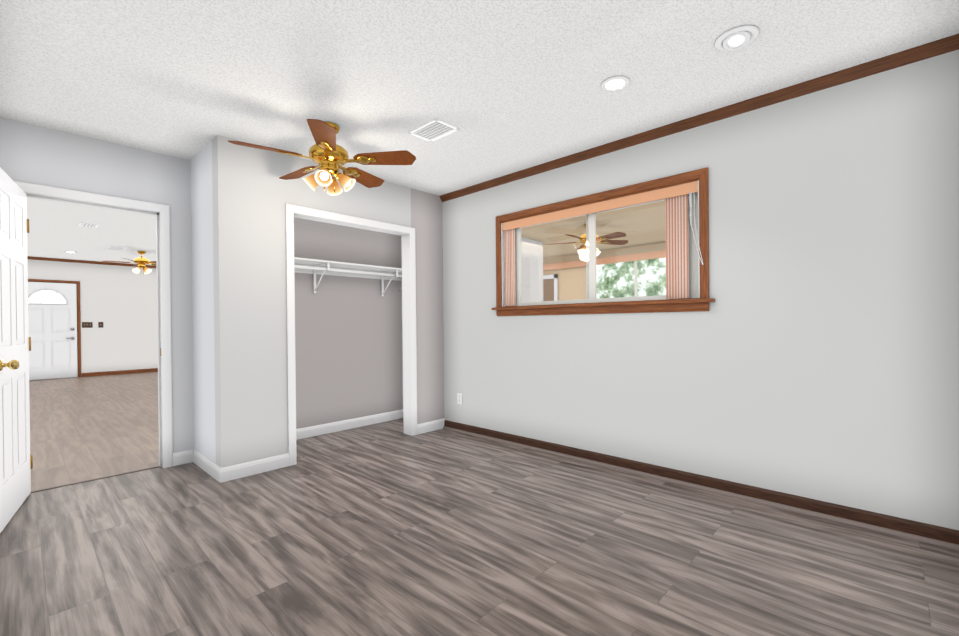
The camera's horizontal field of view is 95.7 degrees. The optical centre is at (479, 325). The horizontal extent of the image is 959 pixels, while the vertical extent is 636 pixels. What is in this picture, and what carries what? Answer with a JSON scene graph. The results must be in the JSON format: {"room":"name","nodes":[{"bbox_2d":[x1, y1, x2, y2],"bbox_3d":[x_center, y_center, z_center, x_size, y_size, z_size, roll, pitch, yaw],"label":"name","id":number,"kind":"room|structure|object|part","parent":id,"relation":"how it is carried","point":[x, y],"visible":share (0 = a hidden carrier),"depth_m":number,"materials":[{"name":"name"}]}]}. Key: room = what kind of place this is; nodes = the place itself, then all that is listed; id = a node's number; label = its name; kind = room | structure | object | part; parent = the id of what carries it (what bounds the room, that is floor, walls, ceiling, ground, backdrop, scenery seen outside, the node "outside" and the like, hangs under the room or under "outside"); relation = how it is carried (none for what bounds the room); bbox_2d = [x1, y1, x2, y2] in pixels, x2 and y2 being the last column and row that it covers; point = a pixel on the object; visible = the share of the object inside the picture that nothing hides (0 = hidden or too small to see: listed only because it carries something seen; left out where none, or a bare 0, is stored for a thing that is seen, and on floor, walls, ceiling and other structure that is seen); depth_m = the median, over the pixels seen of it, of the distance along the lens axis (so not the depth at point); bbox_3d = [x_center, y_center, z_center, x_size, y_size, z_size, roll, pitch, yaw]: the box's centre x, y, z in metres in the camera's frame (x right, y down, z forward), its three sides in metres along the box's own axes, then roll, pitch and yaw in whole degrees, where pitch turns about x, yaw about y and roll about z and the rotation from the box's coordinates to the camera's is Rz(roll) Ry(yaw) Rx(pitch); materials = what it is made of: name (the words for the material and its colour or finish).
{"room":"empty bedroom","nodes":[
{"label":"empty bedroom","id":0,"kind":"room"},
{"bbox_2d":[27,197,155,264],"bbox_3d":[-5.338,-1.487,7.002,8.899,0.050,9.000,0,0,43],"label":"ceiling","id":1,"kind":"structure","parent":0,"point":[55,230],"depth_m":6.83,"materials":[{"name":"white paint"}]},
{"bbox_2d":[78,222,98,227],"bbox_3d":[-5.666,-1.451,6.295,0.350,0.022,0.200,0,0,43],"label":"ceiling vent","id":2,"kind":"object","parent":1,"relation":"in","point":[88,225],"visible":0.96,"depth_m":6.29,"materials":[{"name":"white metal"}]},
{"bbox_2d":[106,245,127,250],"bbox_3d":[-6.787,-1.449,8.132,0.500,0.022,0.260,0,0,43],"label":"ceiling vent","id":3,"kind":"object","parent":1,"relation":"in","point":[112,247],"visible":0.9,"depth_m":8.10,"materials":[{"name":"white metal"}]},
{"bbox_2d":[103,251,155,273],"bbox_3d":[-6.659,-1.229,8.541,1.104,0.455,1.148,0,0,43],"label":"room ceiling fan","id":4,"kind":"object","parent":1,"relation":"hanging from","point":[141,262],"visible":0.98,"depth_m":8.46,"materials":[{"name":"gold metal"}]},
{"bbox_3d":[-6.619,-1.076,8.513,0.286,0.116,0.286,0,0,43],"label":"lamp shade","id":5,"kind":"part","parent":4,"relation":"part of","materials":[{"name":"white glass"}]},
{"bbox_2d":[28,259,157,380],"bbox_3d":[-8.524,-0.156,10.015,0.120,2.580,9.000,0,0,43],"label":"wall","id":6,"kind":"structure","parent":0,"point":[120,302],"depth_m":10.01,"materials":[{"name":"white paint"}]},
{"bbox_2d":[28,282,76,379],"bbox_3d":[-9.149,0.113,9.199,0.073,2.038,0.910,0,0,43],"label":"door","id":7,"kind":"structure","parent":6,"relation":"in","point":[52,317],"depth_m":9.26,"materials":[{"name":"white paint"}]},
{"bbox_3d":[-9.152,-0.606,9.193,0.024,0.321,0.621,0,0,43],"label":"frame","id":8,"kind":"part","parent":7,"relation":"part of","materials":[{"name":"white glass"}]},
{"bbox_2d":[28,279,80,376],"bbox_3d":[-9.172,0.086,9.221,0.020,2.115,1.040,0,0,43],"label":"door frame","id":9,"kind":"structure","parent":6,"relation":"attached to","point":[78,329],"depth_m":9.57,"materials":[{"name":"brown wood"}]},
{"bbox_2d":[82,322,92,327],"bbox_3d":[-8.741,-0.012,9.679,0.022,0.125,0.177,0,0,43],"label":"light switch","id":10,"kind":"object","parent":6,"relation":"attached to","point":[87,324],"visible":1,"depth_m":9.69,"materials":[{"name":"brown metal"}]},
{"bbox_2d":[27,256,155,267],"bbox_3d":[-8.477,-1.417,9.954,0.040,0.058,9.000,0,0,43],"label":"crown molding","id":11,"kind":"structure","parent":6,"relation":"attached to","point":[79,261],"depth_m":9.63,"materials":[{"name":"brown wood"}]},
{"bbox_2d":[98,322,102,327],"bbox_3d":[-8.584,-0.015,9.847,0.022,0.125,0.085,0,0,43],"label":"light switch","id":12,"kind":"object","parent":6,"relation":"attached to","point":[100,324],"visible":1,"depth_m":9.85,"materials":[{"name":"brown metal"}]},
{"bbox_2d":[82,368,157,376],"bbox_3d":[-8.463,1.091,9.975,0.013,0.085,9.000,0,0,43],"label":"baseboard","id":13,"kind":"structure","parent":6,"relation":"attached to","point":[119,372],"depth_m":10.08,"materials":[{"name":"brown wood"}]},
{"bbox_2d":[191,141,215,463],"bbox_3d":[-2.091,-0.117,3.370,0.558,2.440,0.100,0,0,43],"label":"wall","id":14,"kind":"structure","parent":0,"point":[203,302],"depth_m":3.32,"materials":[{"name":"white paint"}]},
{"bbox_2d":[188,449,223,482],"bbox_3d":[-2.074,1.054,3.277,0.702,0.100,0.035,0,0,43],"label":"baseboard","id":15,"kind":"structure","parent":14,"relation":"attached to","point":[219,473],"depth_m":3.26,"materials":[{"name":"white paint"}]},
{"bbox_2d":[0,117,541,452],"bbox_3d":[-1.109,-0.203,4.910,0.120,2.580,6.280,0,0,43],"label":"wall","id":16,"kind":"structure","parent":0,"point":[348,346],"depth_m":4.25,"materials":[{"name":"grey paint"}]},
{"bbox_2d":[0,168,32,532],"bbox_3d":[-2.768,0.119,2.559,0.183,1.965,0.761,-1,0,-37],"label":"open door","id":17,"kind":"structure","parent":16,"relation":"in","point":[16,462],"depth_m":2.56,"materials":[{"name":"white paint"}]},
{"bbox_3d":[-2.579,0.213,2.310,0.181,0.062,0.062,-1,0,-37],"label":"knob","id":18,"kind":"part","parent":17,"relation":"part of","materials":[{"name":"gold metal"}]},
{"bbox_2d":[14,181,172,467],"bbox_3d":[-2.767,0.087,3.133,0.136,2.047,0.879,0,0,43],"label":"door frame","id":19,"kind":"structure","parent":16,"relation":"attached to","point":[163,210],"depth_m":3.38,"materials":[{"name":"white paint"}]},
{"bbox_2d":[294,264,401,280],"bbox_3d":[-1.597,-0.552,4.349,0.018,0.082,2.003,0,0,43],"label":"cleat","id":20,"kind":"object","parent":16,"relation":"attached to","point":[320,272],"visible":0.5,"depth_m":4.54,"materials":[{"name":"white paint"}]},
{"bbox_2d":[313,263,329,292],"bbox_3d":[-1.528,-0.457,4.202,0.282,0.272,0.024,0,0,43],"label":"shelf bracket","id":21,"kind":"object","parent":20,"relation":"attached to","point":[328,270],"visible":0.98,"depth_m":4.25,"materials":[{"name":"white metal"}]},
{"bbox_2d":[294,264,401,276],"bbox_3d":[-1.406,-0.537,4.171,0.032,0.032,2.003,0,0,43],"label":"closet rod","id":22,"kind":"object","parent":21,"relation":"attached to","point":[342,270],"visible":0.33,"depth_m":4.26,"materials":[{"name":"white paint"}]},
{"bbox_2d":[381,270,397,295],"bbox_3d":[-0.987,-0.465,4.778,0.282,0.272,0.024,0,0,43],"label":"shelf bracket","id":23,"kind":"object","parent":20,"relation":"attached to","point":[382,282],"visible":0.92,"depth_m":4.86,"materials":[{"name":"white metal"}]},
{"bbox_2d":[294,257,401,273],"bbox_3d":[-1.491,-0.602,4.249,0.310,0.018,2.003,0,0,43],"label":"closet shelf","id":24,"kind":"object","parent":16,"relation":"attached to","point":[307,261],"visible":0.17,"depth_m":4.32,"materials":[{"name":"white paint"}]},
{"bbox_2d":[296,410,401,439],"bbox_3d":[-1.583,1.044,4.358,0.014,0.100,2.003,0,0,43],"label":"baseboard","id":25,"kind":"structure","parent":16,"relation":"attached to","point":[311,431],"depth_m":4.55,"materials":[{"name":"white paint"}]},
{"bbox_2d":[212,135,410,467],"bbox_3d":[-1.153,-0.128,3.866,0.130,2.440,2.108,0,0,43],"label":"wall","id":26,"kind":"structure","parent":0,"point":[253,194],"depth_m":3.23,"materials":[{"name":"white paint"}]},
{"bbox_2d":[224,453,288,481],"bbox_3d":[-1.643,1.050,3.233,0.014,0.100,0.442,0,0,43],"label":"baseboard","id":27,"kind":"structure","parent":26,"relation":"attached to","point":[254,467],"depth_m":3.21,"materials":[{"name":"white paint"}]},
{"bbox_2d":[285,203,416,465],"bbox_3d":[-1.118,0.088,3.902,0.130,2.007,1.186,0,0,43],"label":"door frame","id":28,"kind":"structure","parent":26,"relation":"attached to","point":[406,323],"depth_m":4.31,"materials":[{"name":"white paint"}]},
{"bbox_2d":[411,188,443,423],"bbox_3d":[-0.525,-0.136,4.439,0.002,2.440,0.413,0,0,43],"label":"wall","id":29,"kind":"structure","parent":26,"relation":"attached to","point":[426,215],"depth_m":4.45,"materials":[{"name":"grey paint"}]},
{"bbox_2d":[417,418,444,434],"bbox_3d":[-0.494,1.033,4.455,0.014,0.100,0.371,0,0,43],"label":"baseboard","id":30,"kind":"structure","parent":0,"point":[434,425],"depth_m":4.44,"materials":[{"name":"white paint"}]},
{"bbox_2d":[0,372,958,635],"bbox_3d":[-3.616,1.134,5.418,13.560,0.050,9.000,0,0,43],"label":"floor","id":31,"kind":"structure","parent":0,"point":[389,528],"depth_m":2.11,"materials":[{"name":"grey laminate"}]},
{"bbox_2d":[31,466,159,492],"bbox_3d":[-2.763,1.109,3.143,0.030,0.004,0.755,0,0,43],"label":"threshold","id":32,"kind":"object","parent":31,"relation":"on","point":[94,479],"depth_m":3.12,"materials":[{"name":"brown"}]},
{"bbox_2d":[0,0,958,257],"bbox_3d":[0.987,-1.394,4.064,8.500,0.050,7.943,0,0,43],"label":"ceiling","id":33,"kind":"structure","parent":0,"point":[506,87],"depth_m":2.28,"materials":[{"name":"white paint"}]},
{"bbox_2d":[228,119,415,195],"bbox_3d":[-1.052,-1.117,2.947,1.096,0.455,1.127,0,0,43],"label":"ceiling fan","id":34,"kind":"object","parent":33,"relation":"hanging from","point":[328,155],"visible":1,"depth_m":2.88,"materials":[{"name":"brown wood"}]},
{"bbox_3d":[-1.012,-0.964,2.928,0.292,0.118,0.292,0,0,43],"label":"lamp shade","id":35,"kind":"part","parent":34,"relation":"part of","materials":[{"name":"white glass"}]},
{"bbox_3d":[-1.013,-1.011,2.928,0.153,0.060,0.153,0,0,43],"label":"stem","id":36,"kind":"part","parent":34,"relation":"part of","materials":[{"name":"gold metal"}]},
{"bbox_2d":[408,118,458,141],"bbox_3d":[-0.318,-1.347,3.011,0.300,0.022,0.210,0,0,43],"label":"ceiling vent","id":37,"kind":"object","parent":33,"relation":"in","point":[454,129],"depth_m":3.00,"materials":[{"name":"white metal"}]},
{"bbox_2d":[547,224,627,257],"bbox_3d":[1.477,-1.155,5.894,1.146,0.455,1.114,0,0,43],"label":"ceiling fan","id":38,"kind":"object","parent":33,"relation":"hanging from","point":[609,236],"depth_m":5.89,"materials":[{"name":"brown wood"}]},
{"bbox_3d":[1.498,-1.002,5.934,0.328,0.116,0.328,0,0,43],"label":"lamp shade","id":39,"kind":"part","parent":38,"relation":"part of","materials":[{"name":"white glass"}]},
{"bbox_2d":[601,76,629,91],"bbox_3d":[0.762,-1.354,2.439,0.156,0.009,0.156,0,0,43],"label":"recessed light","id":40,"kind":"object","parent":33,"relation":"in","point":[614,83],"visible":1,"depth_m":2.43,"materials":[{"name":"white paint"}]},
{"bbox_2d":[714,25,759,50],"bbox_3d":[1.218,-1.353,2.058,0.184,0.048,0.184,0,0,43],"label":"recessed light","id":41,"kind":"object","parent":33,"relation":"in","point":[736,38],"visible":1,"depth_m":2.04,"materials":[{"name":"white paint"}]},
{"bbox_2d":[542,243,542,300],"bbox_3d":[-2.203,-0.218,10.330,8.899,2.580,0.120,0,0,43],"label":"wall","id":42,"kind":"structure","parent":0,"point":[542,270],"depth_m":7.31,"materials":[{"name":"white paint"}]},
{"bbox_2d":[543,242,665,299],"bbox_3d":[3.678,-0.188,6.919,8.500,2.440,0.120,0,0,43],"label":"wall","id":43,"kind":"structure","parent":0,"point":[580,292],"depth_m":8.51,"materials":[{"name":"beige paint"}]},
{"bbox_2d":[543,250,665,300],"bbox_3d":[2.231,-0.110,8.153,3.700,2.300,0.054,0,0,43],"label":"window","id":44,"kind":"structure","parent":43,"relation":"in","point":[660,261],"depth_m":7.81,"materials":[{"name":"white glass"}]},
{"bbox_3d":[1.215,0.045,9.138,0.870,2.000,0.014,0,0,43],"label":"door","id":45,"kind":"part","parent":44,"relation":"part of","materials":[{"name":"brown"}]},
{"bbox_3d":[2.748,-0.498,7.683,1.900,1.370,0.024,0,0,43],"label":"frame","id":46,"kind":"part","parent":44,"relation":"part of","materials":[{"name":"white plastic"}]},
{"bbox_3d":[2.753,-0.503,7.689,1.800,1.280,0.004,0,0,43],"label":"panel","id":47,"kind":"part","parent":44,"relation":"part of","materials":[{"name":"clear glass"}]},
{"bbox_2d":[401,49,958,529],"bbox_3d":[0.796,-0.145,3.562,4.580,2.440,0.120,0,0,43],"label":"wall","id":48,"kind":"structure","parent":0,"point":[811,351],"depth_m":2.56,"materials":[{"name":"white paint"}]},
{"bbox_2d":[457,393,461,404],"bbox_3d":[-0.203,0.746,4.426,0.072,0.116,0.008,0,0,43],"label":"electrical outlet","id":49,"kind":"object","parent":48,"relation":"attached to","point":[459,398],"visible":1,"depth_m":4.42,"materials":[{"name":"white paint"}]},
{"bbox_2d":[501,180,702,306],"bbox_3d":[0.871,-0.568,3.470,1.738,0.795,0.144,0,0,43],"label":"window","id":50,"kind":"structure","parent":48,"relation":"in","point":[682,265],"depth_m":3.24,"materials":[{"name":"clear glass"}]},
{"bbox_3d":[0.875,-0.553,3.510,1.340,0.681,0.024,0,0,43],"label":"panel","id":51,"kind":"part","parent":50,"relation":"part of","materials":[{"name":"clear glass"}]},
{"bbox_2d":[502,181,697,230],"bbox_3d":[0.830,-0.916,3.449,1.702,0.073,0.008,0,0,43],"label":"valance","id":52,"kind":"object","parent":50,"relation":"attached to","point":[662,193],"depth_m":3.30,"materials":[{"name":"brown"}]},
{"bbox_2d":[491,167,714,315],"bbox_3d":[0.852,-0.555,3.471,1.890,0.930,0.168,0,0,43],"label":"window frame","id":53,"kind":"structure","parent":50,"relation":"attached to","point":[676,305],"depth_m":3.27,"materials":[{"name":"brown wood"}]},
{"bbox_3d":[1.431,-0.642,2.867,0.095,0.501,0.035,0,0,43],"label":"cord","id":54,"kind":"part","parent":50,"relation":"part of","materials":[{"name":"white paint"}]},
{"bbox_2d":[439,34,958,201],"bbox_3d":[0.951,-1.336,3.291,3.733,0.058,0.040,0,0,43],"label":"crown molding","id":55,"kind":"structure","parent":48,"relation":"attached to","point":[915,54],"depth_m":2.65,"materials":[{"name":"brown wood"}]},
{"bbox_2d":[443,420,958,549],"bbox_3d":[0.981,1.032,3.299,3.719,0.085,0.034,0,0,43],"label":"baseboard","id":56,"kind":"structure","parent":48,"relation":"attached to","point":[940,533],"depth_m":2.67,"materials":[{"name":"brown wood"}]}
]}

